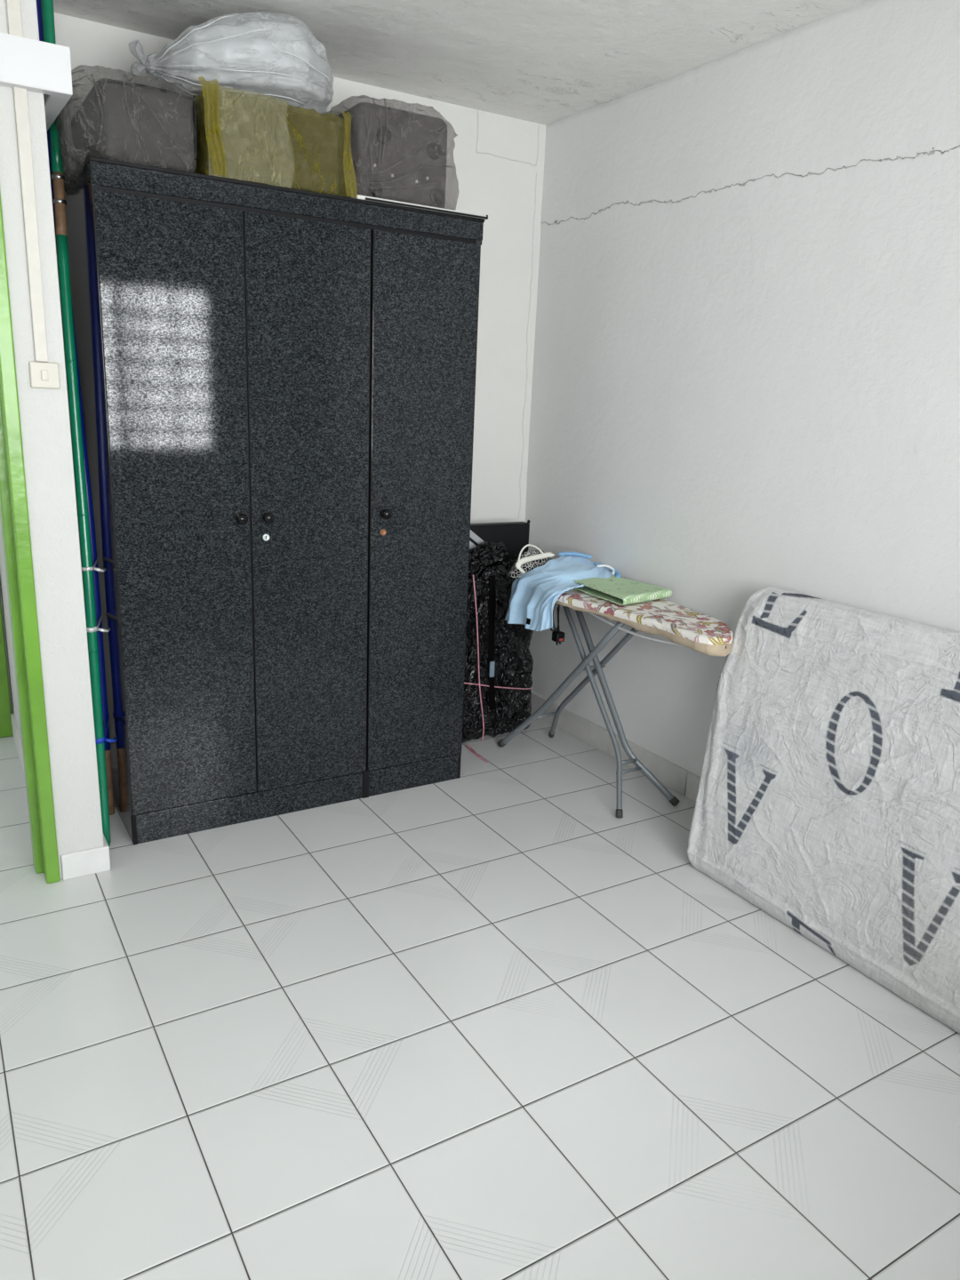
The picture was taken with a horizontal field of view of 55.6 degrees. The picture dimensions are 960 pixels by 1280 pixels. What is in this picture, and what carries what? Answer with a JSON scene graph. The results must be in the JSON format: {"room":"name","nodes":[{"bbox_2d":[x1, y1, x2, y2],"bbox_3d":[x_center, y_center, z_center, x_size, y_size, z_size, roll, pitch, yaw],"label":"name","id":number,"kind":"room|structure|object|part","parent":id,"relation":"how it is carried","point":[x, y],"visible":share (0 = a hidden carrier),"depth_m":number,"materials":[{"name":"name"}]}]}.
{"room":"bedroom","nodes":[
{"label":"bedroom","id":0,"kind":"room"},
{"bbox_2d":[0,584,13,713],"bbox_3d":[-2.380,-0.778,3.125,1.215,2.496,0.120,-7,17,-31],"label":"wall","id":1,"kind":"structure","parent":0,"point":[0,584],"depth_m":3.64,"materials":[{"name":"white paint"}]},
{"bbox_2d":[0,598,12,737],"bbox_3d":[-2.240,-0.549,3.251,0.857,2.000,0.130,-7,17,-31],"label":"door","id":2,"kind":"structure","parent":1,"relation":"in","point":[5,710],"depth_m":3.62,"materials":[{"name":"green paint"}]},
{"bbox_2d":[0,0,103,879],"bbox_3d":[-1.513,-0.703,2.983,0.125,2.496,1.548,-7,17,-31],"label":"wall partition","id":3,"kind":"structure","parent":0,"point":[44,412],"depth_m":2.39,"materials":[{"name":"white paint"}]},
{"bbox_2d":[10,713,24,775],"bbox_3d":[-1.584,0.477,3.202,0.016,0.098,1.123,-7,17,-31],"label":"baseboard","id":4,"kind":"structure","parent":3,"relation":"attached to","point":[17,737],"depth_m":3.47,"materials":[{"name":"white tile"}]},
{"bbox_2d":[6,0,47,361],"bbox_3d":[-1.082,-1.200,2.158,0.029,1.035,0.014,-7,17,-31],"label":"cable trunking","id":5,"kind":"object","parent":3,"relation":"attached to","point":[13,9],"visible":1,"depth_m":2.19,"materials":[{"name":"white plastic"}]},
{"bbox_2d":[0,32,72,131],"bbox_3d":[-1.665,-1.377,2.164,1.175,0.100,0.768,-7,17,-31],"label":"box","id":6,"kind":"object","parent":3,"relation":"attached to","point":[32,65],"depth_m":2.12,"materials":[{"name":"white plastic"}]},
{"bbox_2d":[28,361,60,389],"bbox_3d":[-1.100,-0.669,2.302,0.068,0.064,0.016,-7,17,-31],"label":"light switch","id":7,"kind":"object","parent":3,"relation":"attached to","point":[43,374],"visible":1,"depth_m":2.30,"materials":[{"name":"beige plastic"}]},
{"bbox_2d":[60,833,110,879],"bbox_3d":[-1.180,0.637,2.706,0.130,0.079,0.120,-7,17,-31],"label":"baseboard","id":8,"kind":"structure","parent":3,"relation":"attached to","point":[92,860],"depth_m":2.66,"materials":[{"name":"white tile"}]},
{"bbox_2d":[54,12,545,576],"bbox_3d":[-0.610,-0.828,3.591,2.065,2.496,0.120,-7,17,-31],"label":"wall","id":9,"kind":"structure","parent":0,"point":[498,161],"depth_m":3.71,"materials":[{"name":"white paint"}]},
{"bbox_2d":[53,0,870,125],"bbox_3d":[-0.184,-1.553,1.334,3.695,0.154,5.320,-7,17,-31],"label":"ceiling","id":10,"kind":"structure","parent":0,"point":[545,62],"depth_m":2.81,"materials":[{"name":"paint"}]},
{"bbox_2d":[0,712,959,1279],"bbox_3d":[-0.291,0.955,2.006,3.695,0.100,5.320,-7,17,-31],"label":"floor","id":11,"kind":"structure","parent":0,"point":[492,1021],"depth_m":1.99,"materials":[{"name":"tile"}]},
{"bbox_2d":[36,0,114,815],"bbox_3d":[-1.222,-0.618,2.763,0.124,2.464,0.033,15,19,38],"label":"pole","id":12,"kind":"object","parent":11,"relation":"on","point":[105,714],"visible":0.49,"depth_m":2.84,"materials":[{"name":"blue plastic"}]},
{"bbox_2d":[40,0,111,846],"bbox_3d":[-1.167,-0.580,2.636,0.040,2.465,0.290,-4,16,-22],"label":"pole","id":13,"kind":"object","parent":11,"relation":"on","point":[58,177],"visible":0.88,"depth_m":2.62,"materials":[{"name":"green plastic"}]},
{"bbox_2d":[81,556,106,572],"bbox_3d":[-1.183,-0.229,2.761,0.074,0.020,0.196,-7,17,-31],"label":"tie","id":14,"kind":"object","parent":13,"relation":"attached to","point":[95,564],"visible":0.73,"depth_m":2.69,"materials":[{"name":"white plastic"}]},
{"bbox_2d":[86,611,110,632],"bbox_3d":[-1.170,-0.055,2.805,0.069,0.022,0.212,-2,16,-17],"label":"tie","id":15,"kind":"object","parent":13,"relation":"attached to","point":[95,628],"visible":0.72,"depth_m":2.72,"materials":[{"name":"white plastic"}]},
{"bbox_2d":[95,713,117,743],"bbox_3d":[-1.177,0.277,2.877,0.069,0.023,0.239,-2,16,-17],"label":"tie","id":16,"kind":"object","parent":13,"relation":"attached to","point":[102,740],"visible":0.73,"depth_m":2.78,"materials":[{"name":"blue plastic"}]},
{"bbox_2d":[64,156,484,845],"bbox_3d":[-0.693,-0.434,3.151,1.193,1.957,0.672,-7,17,-31],"label":"wardrobe","id":17,"kind":"object","parent":11,"relation":"on","point":[278,383],"visible":0.95,"depth_m":2.83,"materials":[{"name":"black wood"}]},
{"bbox_2d":[55,64,197,184],"bbox_3d":[-1.045,-1.425,2.611,0.356,0.260,0.541,-7,17,-31],"label":"suitcase","id":18,"kind":"object","parent":17,"relation":"on","point":[129,122],"visible":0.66,"depth_m":2.44,"materials":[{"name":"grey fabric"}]},
{"bbox_3d":[-1.082,0.592,2.849,0.013,0.100,0.017,-7,17,-31],"label":"plinth post","id":19,"kind":"part","parent":17,"relation":"part of","materials":[{"name":"black"}]},
{"bbox_3d":[-0.879,-0.336,2.706,0.392,1.778,0.018,-7,17,-31],"label":"door","id":20,"kind":"part","parent":17,"relation":"part of","materials":[{"name":"laminate"}]},
{"bbox_3d":[-0.723,-0.367,2.763,0.033,0.033,0.034,-7,17,-31],"label":"knob","id":21,"kind":"part","parent":17,"relation":"part of","materials":[{"name":"black plastic"}]},
{"bbox_3d":[-0.652,-0.377,2.805,0.033,0.033,0.034,-7,17,-31],"label":"knob","id":22,"kind":"part","parent":17,"relation":"part of","materials":[{"name":"black plastic"}]},
{"bbox_2d":[193,76,357,197],"bbox_3d":[-0.701,-1.478,2.790,0.468,0.242,0.557,-7,17,-31],"label":"wrapped bundle","id":23,"kind":"object","parent":17,"relation":"on","point":[237,140],"visible":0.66,"depth_m":2.59,"materials":[{"name":"yellow plastic"}]},
{"bbox_2d":[128,11,334,117],"bbox_3d":[-0.726,-1.703,2.678,0.581,0.253,0.416,-7,17,-31],"label":"plastic bag","id":24,"kind":"object","parent":23,"relation":"on","point":[276,54],"visible":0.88,"depth_m":2.56,"materials":[{"name":"white plastic"}]},
{"bbox_3d":[-0.540,-0.375,2.908,0.388,1.779,0.018,-7,17,-31],"label":"door","id":25,"kind":"part","parent":17,"relation":"part of","materials":[{"name":"laminate"}]},
{"bbox_3d":[-0.410,0.512,3.248,0.023,0.103,0.019,-7,17,-31],"label":"plinth post","id":26,"kind":"part","parent":17,"relation":"part of","materials":[{"name":"black"}]},
{"bbox_3d":[-0.309,-0.417,3.010,0.033,0.033,0.034,-7,17,-31],"label":"knob","id":27,"kind":"part","parent":17,"relation":"part of","materials":[{"name":"black plastic"}]},
{"bbox_2d":[350,194,487,219],"bbox_3d":[-0.324,-1.420,3.078,0.458,0.012,0.598,-7,17,-31],"label":"board","id":28,"kind":"object","parent":17,"relation":"on","point":[363,197],"visible":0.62,"depth_m":2.83,"materials":[{"name":"white"}]},
{"bbox_2d":[325,96,456,208],"bbox_3d":[-0.347,-1.565,3.013,0.391,0.300,0.546,-7,17,-31],"label":"suitcase","id":29,"kind":"object","parent":28,"relation":"on","point":[398,155],"visible":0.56,"depth_m":2.82,"materials":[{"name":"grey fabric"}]},
{"bbox_3d":[-0.202,-0.415,3.110,0.380,1.779,0.018,-7,17,-31],"label":"door","id":30,"kind":"part","parent":17,"relation":"part of","materials":[{"name":"laminate"}]},
{"bbox_3d":[-0.081,0.476,3.447,0.007,0.098,0.016,-7,17,-31],"label":"plinth post","id":31,"kind":"part","parent":17,"relation":"part of","materials":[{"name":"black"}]},
{"bbox_2d":[462,541,533,762],"bbox_3d":[0.063,0.030,3.703,0.499,0.835,0.338,-7,17,-31],"label":"wrapped bundle","id":32,"kind":"object","parent":11,"relation":"on","point":[499,661],"visible":0.61,"depth_m":3.76,"materials":[{"name":"black plastic"}]},
{"bbox_2d":[469,520,530,561],"bbox_3d":[-0.018,-0.055,3.872,0.469,0.906,0.062,-7,17,-31],"label":"bag","id":33,"kind":"object","parent":11,"relation":"on","point":[515,535],"visible":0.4,"depth_m":3.80,"materials":[{"name":"black fabric"}]},
{"bbox_2d":[497,588,733,817],"bbox_3d":[0.505,0.206,3.343,0.384,0.728,1.076,-7,17,-31],"label":"ironing board","id":34,"kind":"object","parent":11,"relation":"on","point":[683,626],"visible":0.72,"depth_m":3.21,"materials":[{"name":"fabric"}]},
{"bbox_2d":[507,549,551,578],"bbox_3d":[0.214,-0.305,3.593,0.230,0.104,0.150,-7,17,-31],"label":"cloth","id":35,"kind":"object","parent":34,"relation":"on","point":[514,572],"visible":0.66,"depth_m":3.54,"materials":[{"name":"fabric"}]},
{"bbox_2d":[515,544,554,573],"bbox_3d":[0.215,-0.318,3.539,0.192,0.113,0.021,-9,19,-36],"label":"clothes hanger","id":36,"kind":"object","parent":35,"relation":"on","point":[520,562],"visible":1,"depth_m":3.52,"materials":[{"name":"white plastic"}]},
{"bbox_2d":[550,603,564,645],"bbox_3d":[0.292,-0.066,3.451,0.048,0.173,0.060,-11,20,-41],"label":"cord","id":37,"kind":"object","parent":34,"relation":"hanging from","point":[557,636],"visible":0.7,"depth_m":3.45,"materials":[{"name":"black plastic"}]},
{"bbox_3d":[0.284,-0.092,3.450,0.046,0.124,0.045,-7,17,-31],"label":"cord","id":38,"kind":"part","parent":37,"relation":"part of","materials":[{"name":"black plastic"}]},
{"bbox_2d":[504,552,621,631],"bbox_3d":[0.344,-0.183,3.503,0.446,0.269,0.359,-7,17,-31],"label":"shirt","id":39,"kind":"object","parent":34,"relation":"on","point":[534,596],"visible":0.94,"depth_m":3.43,"materials":[{"name":"blue fabric"}]},
{"bbox_3d":[0.488,-0.273,3.499,0.082,0.030,0.030,15,19,38],"label":"neck trim","id":40,"kind":"part","parent":39,"relation":"part of","materials":[{"name":"white fabric"}]},
{"bbox_3d":[0.311,0.177,3.473,0.062,0.691,0.647,-9,19,-37],"label":"leg","id":41,"kind":"part","parent":34,"relation":"part of","materials":[{"name":"grey metal"}]},
{"bbox_3d":[0.424,0.219,3.333,0.076,0.689,0.552,-4,16,-22],"label":"leg","id":42,"kind":"part","parent":34,"relation":"part of","materials":[{"name":"grey metal"}]},
{"bbox_3d":[0.424,0.163,3.541,0.071,0.691,0.649,-4,16,-23],"label":"leg","id":43,"kind":"part","parent":34,"relation":"part of","materials":[{"name":"grey metal"}]},
{"bbox_2d":[573,575,671,605],"bbox_3d":[0.518,-0.183,3.315,0.261,0.034,0.329,-7,17,-31],"label":"folded cloth","id":44,"kind":"object","parent":34,"relation":"on","point":[621,591],"visible":1,"depth_m":3.27,"materials":[{"name":"green fabric"}]},
{"bbox_3d":[0.504,0.213,3.373,0.098,0.691,0.567,-12,21,-43],"label":"leg","id":45,"kind":"part","parent":34,"relation":"part of","materials":[{"name":"grey metal"}]},
{"bbox_2d":[686,586,959,1033],"bbox_3d":[1.255,0.475,2.158,0.369,0.872,1.900,-7,17,-31],"label":"mattress","id":46,"kind":"object","parent":11,"relation":"on","point":[828,800],"visible":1,"depth_m":2.46,"materials":[{"name":"fabric"}]},
{"bbox_2d":[524,0,959,776],"bbox_3d":[1.410,-0.384,2.257,0.164,2.496,4.617,-7,17,-31],"label":"wall","id":47,"kind":"structure","parent":0,"point":[746,371],"depth_m":2.90,"materials":[{"name":"white paint"}]},
{"bbox_2d":[530,690,700,801],"bbox_3d":[1.279,0.771,2.563,0.016,0.098,4.293,-7,17,-31],"label":"baseboard","id":48,"kind":"structure","parent":47,"relation":"attached to","point":[686,783],"depth_m":3.67,"materials":[{"name":"grey tile"}]},
{"bbox_3d":[-1.756,-0.460,2.034,1.305,2.496,0.125,-7,17,-31],"label":"doorway","id":49,"kind":"structure","parent":0,"visible":0},
{"bbox_2d":[0,192,60,883],"bbox_3d":[-1.569,-0.243,2.216,0.845,2.000,0.149,-7,17,-31],"label":"door frame","id":50,"kind":"structure","parent":49,"relation":"attached to","point":[13,500],"depth_m":2.43,"materials":[{"name":"green paint"}]}
]}

